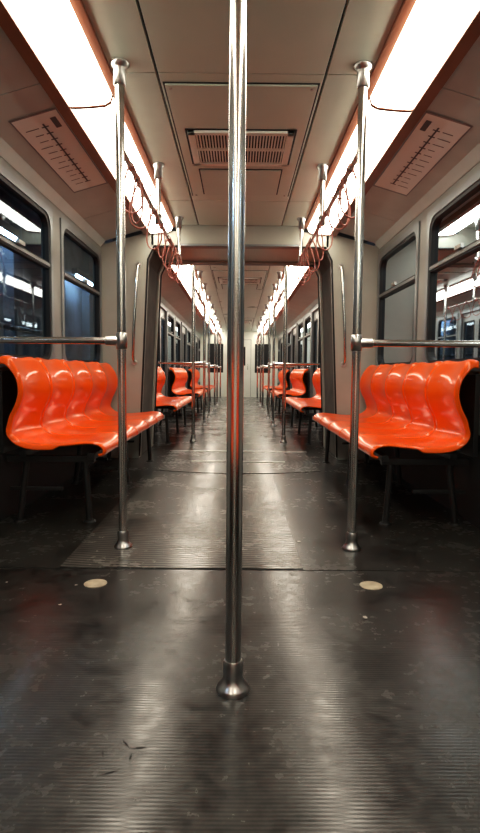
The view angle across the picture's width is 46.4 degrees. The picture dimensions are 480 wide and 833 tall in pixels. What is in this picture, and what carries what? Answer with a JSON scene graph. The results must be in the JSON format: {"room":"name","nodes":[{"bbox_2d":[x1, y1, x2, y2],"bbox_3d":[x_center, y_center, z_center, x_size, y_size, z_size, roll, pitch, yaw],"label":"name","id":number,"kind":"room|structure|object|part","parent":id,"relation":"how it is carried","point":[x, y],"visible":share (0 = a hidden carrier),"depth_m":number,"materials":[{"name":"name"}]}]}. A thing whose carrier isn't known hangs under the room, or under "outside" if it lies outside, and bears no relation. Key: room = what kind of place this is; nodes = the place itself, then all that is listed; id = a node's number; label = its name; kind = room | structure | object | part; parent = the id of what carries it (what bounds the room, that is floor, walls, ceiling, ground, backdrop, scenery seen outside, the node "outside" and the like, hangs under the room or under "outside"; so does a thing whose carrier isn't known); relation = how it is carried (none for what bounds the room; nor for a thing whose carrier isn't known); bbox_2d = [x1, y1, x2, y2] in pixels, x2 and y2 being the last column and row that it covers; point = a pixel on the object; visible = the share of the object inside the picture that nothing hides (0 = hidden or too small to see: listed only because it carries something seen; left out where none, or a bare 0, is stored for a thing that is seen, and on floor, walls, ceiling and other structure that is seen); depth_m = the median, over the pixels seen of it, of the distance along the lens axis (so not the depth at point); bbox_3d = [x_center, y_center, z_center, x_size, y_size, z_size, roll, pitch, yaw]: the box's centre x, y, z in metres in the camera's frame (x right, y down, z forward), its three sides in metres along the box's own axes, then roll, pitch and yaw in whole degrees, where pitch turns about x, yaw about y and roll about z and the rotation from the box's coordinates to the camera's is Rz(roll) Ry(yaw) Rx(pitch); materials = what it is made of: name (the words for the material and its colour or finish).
{"room":"train carriage","nodes":[
{"label":"train carriage","id":0,"kind":"room"},
{"bbox_2d":[0,156,199,521],"bbox_3d":[-1.400,-0.896,8.553,0.070,2.140,22.000,0,5,0],"label":"wall","id":1,"kind":"structure","parent":0,"point":[40,473],"depth_m":4.02,"materials":[{"name":"laminate"}]},
{"bbox_2d":[0,164,54,366],"bbox_3d":[-1.357,-0.865,3.410,0.070,1.125,1.260,0,5,0],"label":"frame","id":2,"kind":"object","parent":1,"relation":"attached to","point":[8,181],"visible":0.84,"depth_m":3.89,"materials":[{"name":"metal"}]},
{"bbox_2d":[60,217,102,362],"bbox_3d":[-1.359,-0.977,4.841,0.070,1.125,1.230,0,5,0],"label":"frame","id":3,"kind":"object","parent":1,"relation":"attached to","point":[66,229],"visible":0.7,"depth_m":4.86,"materials":[{"name":"metal"}]},
{"bbox_2d":[158,328,160,421],"bbox_3d":[-1.396,-0.886,9.417,0.042,1.985,0.621,0,5,0],"label":"leaf","id":4,"kind":"object","parent":1,"relation":"attached to","point":[159,410],"visible":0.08,"depth_m":9.60,"materials":[{"name":"metal"}]},
{"bbox_2d":[156,303,167,423],"bbox_3d":[-1.358,-0.926,9.730,0.040,2.015,1.310,0,5,0],"label":"door","id":5,"kind":"structure","parent":1,"relation":"in","point":[162,306],"depth_m":10.31,"materials":[{"name":"metal"}]},
{"bbox_2d":[160,308,164,418],"bbox_3d":[-1.397,-0.936,10.044,0.042,1.985,0.621,0,5,0],"label":"leaf","id":6,"kind":"object","parent":1,"relation":"attached to","point":[162,312],"visible":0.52,"depth_m":10.18,"materials":[{"name":"metal"}]},
{"bbox_2d":[168,316,171,366],"bbox_3d":[-1.388,-1.465,11.041,0.001,1.025,0.990,0,5,0],"label":"pane","id":7,"kind":"object","parent":1,"relation":"attached to","point":[169,318],"visible":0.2,"depth_m":11.05,"materials":[{"name":"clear glass"}]},
{"bbox_2d":[168,311,173,370],"bbox_3d":[-1.371,-1.465,11.041,0.070,1.125,1.090,0,5,0],"label":"frame","id":8,"kind":"object","parent":1,"relation":"attached to","point":[170,315],"visible":0.48,"depth_m":11.48,"materials":[{"name":"metal"}]},
{"bbox_2d":[176,323,178,367],"bbox_3d":[-1.391,-1.565,12.307,0.001,1.025,0.990,0,5,0],"label":"pane","id":9,"kind":"object","parent":1,"relation":"attached to","point":[177,325],"visible":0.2,"depth_m":12.46,"materials":[{"name":"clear glass"}]},
{"bbox_2d":[175,317,180,367],"bbox_3d":[-1.374,-1.565,12.307,0.070,1.125,1.090,0,5,0],"label":"frame","id":10,"kind":"object","parent":1,"relation":"attached to","point":[177,321],"visible":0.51,"depth_m":12.73,"materials":[{"name":"metal"}]},
{"bbox_2d":[182,326,182,367],"bbox_3d":[-1.404,-1.196,13.355,0.042,1.985,0.621,0,5,0],"label":"leaf","id":11,"kind":"object","parent":1,"relation":"attached to","point":[182,326],"visible":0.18,"depth_m":13.51,"materials":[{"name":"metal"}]},
{"bbox_2d":[181,322,186,408],"bbox_3d":[-1.365,-1.236,13.668,0.040,2.015,1.310,0,5,0],"label":"door","id":12,"kind":"structure","parent":1,"relation":"in","point":[182,323],"depth_m":13.54,"materials":[{"name":"metal"}]},
{"bbox_2d":[183,327,185,368],"bbox_3d":[-1.405,-1.246,13.982,0.042,1.985,0.621,0,5,0],"label":"leaf","id":13,"kind":"object","parent":1,"relation":"attached to","point":[184,329],"visible":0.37,"depth_m":14.04,"materials":[{"name":"metal"}]},
{"bbox_2d":[187,331,188,367],"bbox_3d":[-1.396,-1.775,14.979,0.001,1.025,0.990,0,5,0],"label":"pane","id":14,"kind":"object","parent":1,"relation":"attached to","point":[187,331],"visible":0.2,"depth_m":14.93,"materials":[{"name":"clear glass"}]},
{"bbox_2d":[187,328,190,370],"bbox_3d":[-1.379,-1.775,14.979,0.070,1.125,1.090,0,5,0],"label":"frame","id":15,"kind":"object","parent":1,"relation":"attached to","point":[188,329],"visible":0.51,"depth_m":15.44,"materials":[{"name":"metal"}]},
{"bbox_2d":[191,331,191,368],"bbox_3d":[-1.381,-1.875,16.245,0.070,1.125,1.090,0,5,0],"label":"frame","id":16,"kind":"object","parent":1,"relation":"attached to","point":[191,331],"visible":0.09,"depth_m":15.73,"materials":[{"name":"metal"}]},
{"bbox_2d":[195,334,198,399],"bbox_3d":[-1.373,-1.552,17.680,0.040,2.015,1.360,0,5,0],"label":"door","id":17,"kind":"structure","parent":1,"relation":"in","point":[195,334],"depth_m":18.24,"materials":[{"name":"metal"}]},
{"bbox_2d":[141,248,334,455],"bbox_3d":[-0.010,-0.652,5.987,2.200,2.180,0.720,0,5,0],"label":"wall","id":18,"kind":"structure","parent":0,"point":[188,254],"depth_m":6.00,"materials":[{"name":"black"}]},
{"bbox_2d":[200,331,277,396],"bbox_3d":[-0.035,-1.830,19.547,2.840,2.300,0.060,0,5,0],"label":"wall","id":19,"kind":"structure","parent":0,"point":[252,336],"depth_m":19.53,"materials":[{"name":"paint"}]},
{"bbox_2d":[244,340,250,396],"bbox_3d":[-0.037,-1.673,19.535,0.820,1.990,0.088,0,5,0],"label":"door","id":20,"kind":"structure","parent":19,"relation":"in","point":[247,343],"depth_m":19.54,"materials":[{"name":"laminate"}]},
{"bbox_2d":[225,318,253,323],"bbox_3d":[-0.018,-2.613,15.413,0.770,0.030,1.760,0,5,0],"label":"ceiling vent grille","id":21,"kind":"object","parent":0,"point":[246,320],"depth_m":15.14,"materials":[{"name":"beige metal"}]},
{"bbox_2d":[0,397,479,832],"bbox_3d":[-0.024,0.207,8.643,2.840,0.050,22.120,0,5,0],"label":"floor","id":22,"kind":"structure","parent":0,"point":[346,722],"depth_m":1.61,"materials":[{"name":"rubber"}]},
{"bbox_2d":[0,355,163,522],"bbox_3d":[-1.050,0.045,4.270,0.622,0.946,2.424,0,5,0],"label":"bench","id":23,"kind":"object","parent":22,"relation":"on","point":[45,404],"visible":0.98,"depth_m":3.46,"materials":[{"name":"plastic"}]},
{"bbox_2d":[84,579,106,587],"bbox_3d":[-0.587,0.677,2.274,0.092,0.004,0.092,0,5,0],"label":"disc","id":24,"kind":"object","parent":22,"relation":"on","point":[94,583],"visible":1,"depth_m":2.27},
{"bbox_2d":[101,740,142,774],"bbox_3d":[-0.263,0.761,1.254,0.105,0.001,0.120,0,5,0],"label":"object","id":25,"kind":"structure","parent":22,"relation":"on","point":[123,740],"depth_m":1.26,"materials":[{"name":"black"}]},
{"bbox_2d":[155,366,191,443],"bbox_3d":[-1.057,-0.234,7.819,0.622,0.946,2.424,0,5,0],"label":"bench","id":26,"kind":"object","parent":22,"relation":"on","point":[173,404],"visible":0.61,"depth_m":7.84,"materials":[{"name":"plastic"}]},
{"bbox_3d":[-1.093,-0.193,7.822,0.549,0.862,2.330,0,5,0],"label":"steel frame","id":27,"kind":"part","parent":26,"relation":"part of","materials":[{"name":"black metal"}]},
{"bbox_2d":[60,475,302,568],"bbox_3d":[-0.259,0.578,3.566,1.070,0.003,2.220,0,5,0],"label":"floor panel","id":28,"kind":"object","parent":22,"relation":"on","point":[195,537],"visible":1,"depth_m":3.06,"materials":[{"name":"grey rubber"}]},
{"bbox_2d":[0,58,132,549],"bbox_3d":[-0.934,-0.493,2.658,0.835,2.270,0.092,0,5,0],"label":"pole","id":29,"kind":"object","parent":28,"relation":"on","point":[119,65],"visible":1,"depth_m":2.65,"materials":[{"name":"silver metal"}]},
{"bbox_2d":[158,283,206,424],"bbox_3d":[-0.947,-0.995,9.028,0.835,2.270,0.092,0,5,0],"label":"pole","id":30,"kind":"object","parent":22,"relation":"on","point":[203,284],"visible":0.89,"depth_m":9.02,"materials":[{"name":"silver metal"}]},
{"bbox_2d":[168,367,206,416],"bbox_3d":[-1.064,-0.544,11.757,0.622,0.946,2.424,0,5,0],"label":"bench","id":31,"kind":"object","parent":22,"relation":"on","point":[177,379],"visible":0.91,"depth_m":11.35,"materials":[{"name":"plastic"}]},
{"bbox_2d":[168,295,210,417],"bbox_3d":[-0.949,-1.106,10.444,0.835,2.270,0.092,0,5,0],"label":"pole","id":32,"kind":"object","parent":22,"relation":"on","point":[208,296],"visible":0.91,"depth_m":10.43,"materials":[{"name":"silver metal"}]},
{"bbox_2d":[190,265,196,441],"bbox_3d":[-0.571,-0.820,6.856,0.092,2.270,0.092,0,5,0],"label":"pole","id":33,"kind":"object","parent":22,"relation":"on","point":[193,439],"visible":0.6,"depth_m":6.84,"materials":[{"name":"silver metal"}]},
{"bbox_2d":[181,310,216,408],"bbox_3d":[-0.954,-1.305,12.966,0.835,2.270,0.092,0,5,0],"label":"pole","id":34,"kind":"object","parent":22,"relation":"on","point":[215,311],"visible":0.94,"depth_m":12.96,"materials":[{"name":"silver metal"}]},
{"bbox_2d":[187,369,213,404],"bbox_3d":[-1.072,-0.854,15.694,0.622,0.946,2.424,0,5,0],"label":"bench","id":35,"kind":"object","parent":22,"relation":"on","point":[197,374],"visible":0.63,"depth_m":15.12,"materials":[{"name":"plastic"}]},
{"bbox_2d":[187,317,218,405],"bbox_3d":[-0.957,-1.416,14.381,0.835,2.270,0.092,0,5,0],"label":"pole","id":36,"kind":"object","parent":22,"relation":"on","point":[217,318],"visible":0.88,"depth_m":14.38,"materials":[{"name":"silver metal"}]},
{"bbox_2d":[195,325,221,400],"bbox_3d":[-0.962,-1.615,16.904,0.835,2.270,0.092,0,5,0],"label":"pole","id":37,"kind":"object","parent":22,"relation":"on","point":[220,325],"visible":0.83,"depth_m":16.90,"materials":[{"name":"silver metal"}]},
{"bbox_2d":[216,0,249,698],"bbox_3d":[-0.009,-0.389,1.433,0.092,2.270,0.092,0,5,0],"label":"pole","id":38,"kind":"object","parent":22,"relation":"on","point":[232,685],"visible":1,"depth_m":1.43,"materials":[{"name":"silver metal"}]},
{"bbox_2d":[156,444,319,473],"bbox_3d":[-0.018,0.408,5.708,1.480,0.010,1.884,0,5,0],"label":"floor plate","id":39,"kind":"object","parent":22,"relation":"on","point":[194,458],"visible":0.93,"depth_m":5.48,"materials":[{"name":"grey metal"}]},
{"bbox_2d":[256,325,282,400],"bbox_3d":[0.901,-1.599,16.909,0.835,2.270,0.092,0,5,0],"label":"pole","id":40,"kind":"object","parent":22,"relation":"on","point":[256,325],"visible":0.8,"depth_m":16.89,"materials":[{"name":"silver metal"}]},
{"bbox_2d":[259,317,290,405],"bbox_3d":[0.906,-1.400,14.386,0.835,2.270,0.092,0,5,0],"label":"pole","id":41,"kind":"object","parent":22,"relation":"on","point":[260,317],"visible":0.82,"depth_m":14.36,"materials":[{"name":"silver metal"}]},
{"bbox_2d":[264,370,289,405],"bbox_3d":[1.004,-0.837,15.700,0.622,0.946,2.424,0,5,0],"label":"bench","id":42,"kind":"object","parent":22,"relation":"on","point":[280,375],"visible":0.63,"depth_m":15.32,"materials":[{"name":"plastic"}]},
{"bbox_2d":[261,311,296,409],"bbox_3d":[0.909,-1.289,12.971,0.835,2.270,0.092,0,5,0],"label":"pole","id":43,"kind":"object","parent":22,"relation":"on","point":[263,365],"visible":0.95,"depth_m":12.96,"materials":[{"name":"silver metal"}]},
{"bbox_2d":[280,266,287,442],"bbox_3d":[0.549,-0.811,6.859,0.092,2.270,0.092,0,5,0],"label":"pole","id":44,"kind":"object","parent":22,"relation":"on","point":[283,437],"visible":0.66,"depth_m":6.85,"materials":[{"name":"silver metal"}]},
{"bbox_2d":[266,296,309,418],"bbox_3d":[0.914,-1.090,10.448,0.835,2.270,0.092,0,5,0],"label":"pole","id":45,"kind":"object","parent":22,"relation":"on","point":[269,297],"visible":0.91,"depth_m":10.44,"materials":[{"name":"silver metal"}]},
{"bbox_2d":[270,369,309,417],"bbox_3d":[1.012,-0.526,11.762,0.622,0.946,2.424,0,5,0],"label":"bench","id":46,"kind":"object","parent":22,"relation":"on","point":[299,379],"visible":0.85,"depth_m":11.31,"materials":[{"name":"plastic"}]},
{"bbox_2d":[270,284,319,425],"bbox_3d":[0.916,-0.979,9.033,0.835,2.270,0.092,0,5,0],"label":"pole","id":47,"kind":"object","parent":22,"relation":"on","point":[274,363],"visible":0.93,"depth_m":9.03,"materials":[{"name":"silver metal"}]},
{"bbox_2d":[286,368,321,444],"bbox_3d":[1.020,-0.217,7.824,0.622,0.946,2.424,0,5,0],"label":"bench","id":48,"kind":"object","parent":22,"relation":"on","point":[314,403],"visible":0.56,"depth_m":7.84,"materials":[{"name":"plastic"}]},
{"bbox_3d":[1.056,-0.174,7.827,0.549,0.862,2.330,0,5,0],"label":"steel frame","id":49,"kind":"part","parent":48,"relation":"part of","materials":[{"name":"black metal"}]},
{"bbox_2d":[360,581,382,589],"bbox_3d":[0.533,0.686,2.277,0.092,0.004,0.092,0,5,0],"label":"disc","id":50,"kind":"object","parent":22,"relation":"on","point":[370,585],"visible":1,"depth_m":2.27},
{"bbox_2d":[313,359,479,525],"bbox_3d":[1.026,0.063,4.275,0.622,0.946,2.424,0,5,0],"label":"bench","id":51,"kind":"object","parent":22,"relation":"on","point":[431,408],"visible":0.94,"depth_m":3.46,"materials":[{"name":"plastic"}]},
{"bbox_2d":[342,60,479,551],"bbox_3d":[0.929,-0.477,2.663,0.835,2.270,0.092,0,5,0],"label":"pole","id":52,"kind":"object","parent":22,"relation":"on","point":[363,67],"visible":1,"depth_m":2.65,"materials":[{"name":"silver metal"}]},
{"bbox_2d":[0,0,479,337],"bbox_3d":[-0.005,-2.021,8.467,2.840,0.300,22.120,0,5,0],"label":"ceiling","id":53,"kind":"structure","parent":0,"point":[289,41],"depth_m":2.78,"materials":[{"name":"beige"}]},
{"bbox_2d":[8,107,107,192],"bbox_3d":[-1.073,-1.602,3.463,0.248,0.073,1.160,0,5,0],"label":"panel","id":54,"kind":"object","parent":53,"relation":"attached to","point":[47,132],"visible":1,"depth_m":3.32,"materials":[{"name":"white"}]},
{"bbox_2d":[0,0,175,234],"bbox_3d":[-0.764,-1.492,1.456,0.325,0.097,7.940,0,5,0],"label":"ceiling light fixture","id":55,"kind":"object","parent":53,"relation":"attached to","point":[58,41],"depth_m":2.60,"materials":[{"name":"white plastic"}]},
{"bbox_2d":[125,151,183,283],"bbox_3d":[-0.552,-1.421,3.916,0.139,0.610,2.608,0,5,0],"label":"grab rail","id":56,"kind":"object","parent":53,"relation":"hanging from","point":[158,166],"visible":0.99,"depth_m":3.80,"materials":[{"name":"silver metal"}]},
{"bbox_2d":[166,265,221,333],"bbox_3d":[-0.786,-2.392,12.891,0.325,0.097,13.120,0,5,0],"label":"ceiling light fixture","id":57,"kind":"object","parent":53,"relation":"attached to","point":[186,284],"depth_m":8.68,"materials":[{"name":"white plastic"}]},
{"bbox_2d":[191,271,206,319],"bbox_3d":[-0.569,-1.743,7.872,0.133,0.590,2.128,0,5,-1],"label":"grab rail","id":58,"kind":"object","parent":53,"relation":"hanging from","point":[198,272],"visible":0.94,"depth_m":7.85,"materials":[{"name":"silver metal"}]},
{"bbox_2d":[207,304,216,334],"bbox_3d":[-0.568,-2.039,11.636,0.129,0.590,2.478,0,5,0],"label":"grab rail","id":59,"kind":"object","parent":53,"relation":"hanging from","point":[212,305],"visible":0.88,"depth_m":11.61,"materials":[{"name":"silver metal"}]},
{"bbox_2d":[216,321,221,343],"bbox_3d":[-0.577,-2.349,15.574,0.142,0.590,2.478,1,5,0],"label":"grab rail","id":60,"kind":"object","parent":53,"relation":"hanging from","point":[220,340],"visible":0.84,"depth_m":15.56,"materials":[{"name":"silver metal"}]},
{"bbox_2d":[212,270,266,289],"bbox_3d":[-0.005,-2.079,8.633,0.770,0.030,1.760,0,5,0],"label":"ceiling vent grille","id":61,"kind":"object","parent":53,"relation":"attached to","point":[254,279],"depth_m":8.38,"materials":[{"name":"beige metal"}]},
{"bbox_2d":[163,82,319,196],"bbox_3d":[0.005,-1.683,3.609,0.770,0.030,1.760,0,5,0],"label":"ceiling panel","id":62,"kind":"object","parent":53,"relation":"attached to","point":[278,115],"depth_m":3.24,"materials":[{"name":"beige metal"}]},
{"bbox_2d":[256,322,262,343],"bbox_3d":[0.538,-2.340,15.576,0.144,0.590,2.478,0,5,0],"label":"grab rail","id":63,"kind":"object","parent":53,"relation":"hanging from","point":[258,322],"visible":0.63,"depth_m":15.56,"materials":[{"name":"silver metal"}]},
{"bbox_2d":[263,304,268,335],"bbox_3d":[0.550,-2.030,11.639,0.154,0.590,2.478,1,5,2],"label":"grab rail","id":64,"kind":"object","parent":53,"relation":"hanging from","point":[266,305],"visible":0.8,"depth_m":11.61,"materials":[{"name":"silver metal"}]},
{"bbox_2d":[272,271,288,320],"bbox_3d":[0.557,-1.733,7.875,0.133,0.590,2.128,0,5,0],"label":"grab rail","id":65,"kind":"object","parent":53,"relation":"hanging from","point":[280,294],"visible":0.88,"depth_m":7.85,"materials":[{"name":"silver metal"}]},
{"bbox_2d":[262,265,312,333],"bbox_3d":[0.759,-2.379,12.895,0.325,0.097,13.120,0,5,0],"label":"ceiling light fixture","id":66,"kind":"object","parent":53,"relation":"attached to","point":[293,285],"depth_m":8.70,"materials":[{"name":"white plastic"}]},
{"bbox_2d":[296,152,356,285],"bbox_3d":[0.568,-1.412,3.918,0.140,0.610,2.608,0,5,0],"label":"grab rail","id":67,"kind":"object","parent":53,"relation":"hanging from","point":[322,168],"visible":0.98,"depth_m":3.81,"materials":[{"name":"silver metal"}]},
{"bbox_2d":[304,0,479,236],"bbox_3d":[0.781,-1.479,1.460,0.325,0.097,7.940,0,5,0],"label":"ceiling light fixture","id":68,"kind":"object","parent":53,"relation":"attached to","point":[426,41],"depth_m":2.59,"materials":[{"name":"white plastic"}]},
{"bbox_2d":[373,111,472,195],"bbox_3d":[1.082,-1.584,3.469,0.248,0.073,1.160,0,5,0],"label":"panel","id":69,"kind":"object","parent":53,"relation":"attached to","point":[430,140],"visible":0.98,"depth_m":3.33,"materials":[{"name":"white"}]},
{"bbox_2d":[101,223,378,459],"bbox_3d":[-0.008,-0.728,5.555,2.720,2.300,0.130,0,5,0],"label":"wall","id":70,"kind":"structure","parent":0,"point":[341,250],"depth_m":5.47,"materials":[{"name":"laminate"}]},
{"bbox_2d":[132,261,141,364],"bbox_3d":[-1.011,-1.004,5.439,0.101,1.002,0.092,0,5,0],"label":"handle","id":71,"kind":"object","parent":70,"relation":"attached to","point":[134,362],"visible":1,"depth_m":5.40,"materials":[{"name":"silver metal"}]},
{"bbox_2d":[338,263,345,366],"bbox_3d":[0.999,-0.987,5.444,0.101,1.002,0.092,0,5,0],"label":"handle","id":72,"kind":"object","parent":70,"relation":"attached to","point":[340,266],"visible":1,"depth_m":5.41,"materials":[{"name":"silver metal"}]},
{"bbox_2d":[277,162,479,528],"bbox_3d":[1.370,-0.873,8.561,0.070,2.140,22.000,0,5,0],"label":"wall","id":73,"kind":"structure","parent":0,"point":[466,477],"depth_m":3.87,"materials":[{"name":"laminate"}]},
{"bbox_2d":[278,338,279,371],"bbox_3d":[1.323,-2.060,18.899,0.070,1.125,0.840,0,5,0],"label":"frame","id":74,"kind":"object","parent":73,"relation":"attached to","point":[279,338],"visible":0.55,"depth_m":19.22,"materials":[{"name":"metal"}]},
{"bbox_2d":[279,335,282,384],"bbox_3d":[1.307,-1.529,17.687,0.040,2.015,1.360,0,5,0],"label":"door","id":75,"kind":"structure","parent":73,"relation":"in","point":[281,337],"depth_m":18.27,"materials":[{"name":"metal"}]},
{"bbox_2d":[281,338,282,369],"bbox_3d":[1.345,-1.539,18.014,0.042,1.985,0.646,0,5,0],"label":"leaf","id":76,"kind":"object","parent":73,"relation":"attached to","point":[282,338],"visible":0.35,"depth_m":18.17,"materials":[{"name":"metal"}]},
{"bbox_2d":[287,329,290,371],"bbox_3d":[1.331,-1.752,14.986,0.070,1.125,1.090,0,5,0],"label":"frame","id":77,"kind":"object","parent":73,"relation":"attached to","point":[289,331],"visible":0.52,"depth_m":15.45,"materials":[{"name":"metal"}]},
{"bbox_2d":[289,333,290,368],"bbox_3d":[1.348,-1.752,14.986,0.001,1.025,0.990,0,5,0],"label":"pane","id":78,"kind":"object","parent":73,"relation":"attached to","point":[290,333],"visible":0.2,"depth_m":15.10,"materials":[{"name":"clear glass"}]},
{"bbox_2d":[290,323,297,409],"bbox_3d":[1.315,-1.213,13.675,0.040,2.015,1.310,0,5,0],"label":"door","id":79,"kind":"structure","parent":73,"relation":"in","point":[296,324],"depth_m":14.20,"materials":[{"name":"metal"}]},
{"bbox_2d":[292,327,295,387],"bbox_3d":[1.353,-1.222,13.989,0.042,1.985,0.621,0,5,0],"label":"leaf","id":80,"kind":"object","parent":73,"relation":"attached to","point":[293,368],"visible":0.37,"depth_m":14.09,"materials":[{"name":"metal"}]},
{"bbox_2d":[295,329,295,362],"bbox_3d":[1.354,-1.173,13.362,0.042,1.985,0.621,0,5,0],"label":"leaf","id":81,"kind":"object","parent":73,"relation":"attached to","point":[295,329],"visible":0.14,"depth_m":13.53,"materials":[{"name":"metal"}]},
{"bbox_2d":[297,318,303,368],"bbox_3d":[1.336,-1.542,12.315,0.070,1.125,1.090,0,5,0],"label":"frame","id":82,"kind":"object","parent":73,"relation":"attached to","point":[300,322],"visible":0.59,"depth_m":12.66,"materials":[{"name":"metal"}]},
{"bbox_2d":[299,324,302,368],"bbox_3d":[1.353,-1.542,12.315,0.001,1.025,0.990,0,5,0],"label":"pane","id":83,"kind":"object","parent":73,"relation":"attached to","point":[301,325],"visible":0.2,"depth_m":12.49,"materials":[{"name":"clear glass"}]},
{"bbox_2d":[303,312,310,371],"bbox_3d":[1.339,-1.442,11.049,0.070,1.125,1.090,0,5,0],"label":"frame","id":84,"kind":"object","parent":73,"relation":"attached to","point":[308,316],"visible":0.48,"depth_m":11.49,"materials":[{"name":"metal"}]},
{"bbox_2d":[306,317,310,367],"bbox_3d":[1.356,-1.442,11.049,0.001,1.025,0.990,0,5,0],"label":"pane","id":85,"kind":"object","parent":73,"relation":"attached to","point":[308,322],"visible":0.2,"depth_m":11.11,"materials":[{"name":"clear glass"}]},
{"bbox_2d":[309,305,320,425],"bbox_3d":[1.322,-0.903,9.737,0.040,2.015,1.310,0,5,0],"label":"door","id":86,"kind":"structure","parent":73,"relation":"in","point":[314,309],"depth_m":10.31,"materials":[{"name":"metal"}]},
{"bbox_2d":[312,310,318,419],"bbox_3d":[1.361,-0.912,10.052,0.042,1.985,0.621,0,5,0],"label":"leaf","id":87,"kind":"object","parent":73,"relation":"attached to","point":[315,327],"visible":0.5,"depth_m":10.12,"materials":[{"name":"metal"}]},
{"bbox_2d":[317,314,319,423],"bbox_3d":[1.362,-0.863,9.425,0.042,1.985,0.621,0,5,0],"label":"leaf","id":88,"kind":"object","parent":73,"relation":"attached to","point":[318,366],"visible":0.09,"depth_m":9.60,"materials":[{"name":"metal"}]},
{"bbox_2d":[375,221,420,365],"bbox_3d":[1.351,-0.954,4.848,0.070,1.125,1.230,0,5,0],"label":"frame","id":89,"kind":"object","parent":73,"relation":"attached to","point":[414,231],"visible":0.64,"depth_m":4.78,"materials":[{"name":"metal"}]},
{"bbox_2d":[381,237,415,363],"bbox_3d":[1.368,-0.954,4.848,0.001,1.025,1.130,0,5,0],"label":"pane","id":90,"kind":"object","parent":73,"relation":"attached to","point":[398,307],"visible":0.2,"depth_m":4.81,"materials":[{"name":"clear glass"}]},
{"bbox_2d":[422,169,479,370],"bbox_3d":[1.353,-0.842,3.417,0.070,1.125,1.260,0,5,0],"label":"frame","id":91,"kind":"object","parent":73,"relation":"attached to","point":[472,184],"visible":0.71,"depth_m":3.82,"materials":[{"name":"metal"}]},
{"bbox_2d":[431,188,479,359],"bbox_3d":[1.370,-0.841,3.417,0.001,1.025,1.160,0,5,0],"label":"pane","id":92,"kind":"object","parent":73,"relation":"attached to","point":[456,286],"visible":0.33,"depth_m":3.52,"materials":[{"name":"clear glass"}]},
{"label":"outside","id":93,"kind":"structure","parent":0,"visible":0},
{"bbox_2d":[0,185,93,360],"bbox_3d":[-2.467,-1.127,8.433,0.290,3.800,25.000,0,5,0],"label":"window","id":94,"kind":"structure","parent":93,"point":[20,278],"depth_m":6.68,"materials":[{"name":"glass"}]},
{"bbox_2d":[0,218,18,240],"bbox_3d":[-2.319,-1.834,5.545,0.080,0.133,0.444,0,5,0],"label":"lamp","id":95,"kind":"object","parent":94,"relation":"attached to","point":[9,231],"depth_m":5.54,"materials":[{"name":"metal"}]},
{"bbox_2d":[72,268,92,285],"bbox_3d":[-2.324,-2.040,8.154,0.080,0.133,1.051,0,5,0],"label":"lamp","id":96,"kind":"object","parent":94,"relation":"attached to","point":[77,272],"depth_m":8.11,"materials":[{"name":"metal"}]}
]}

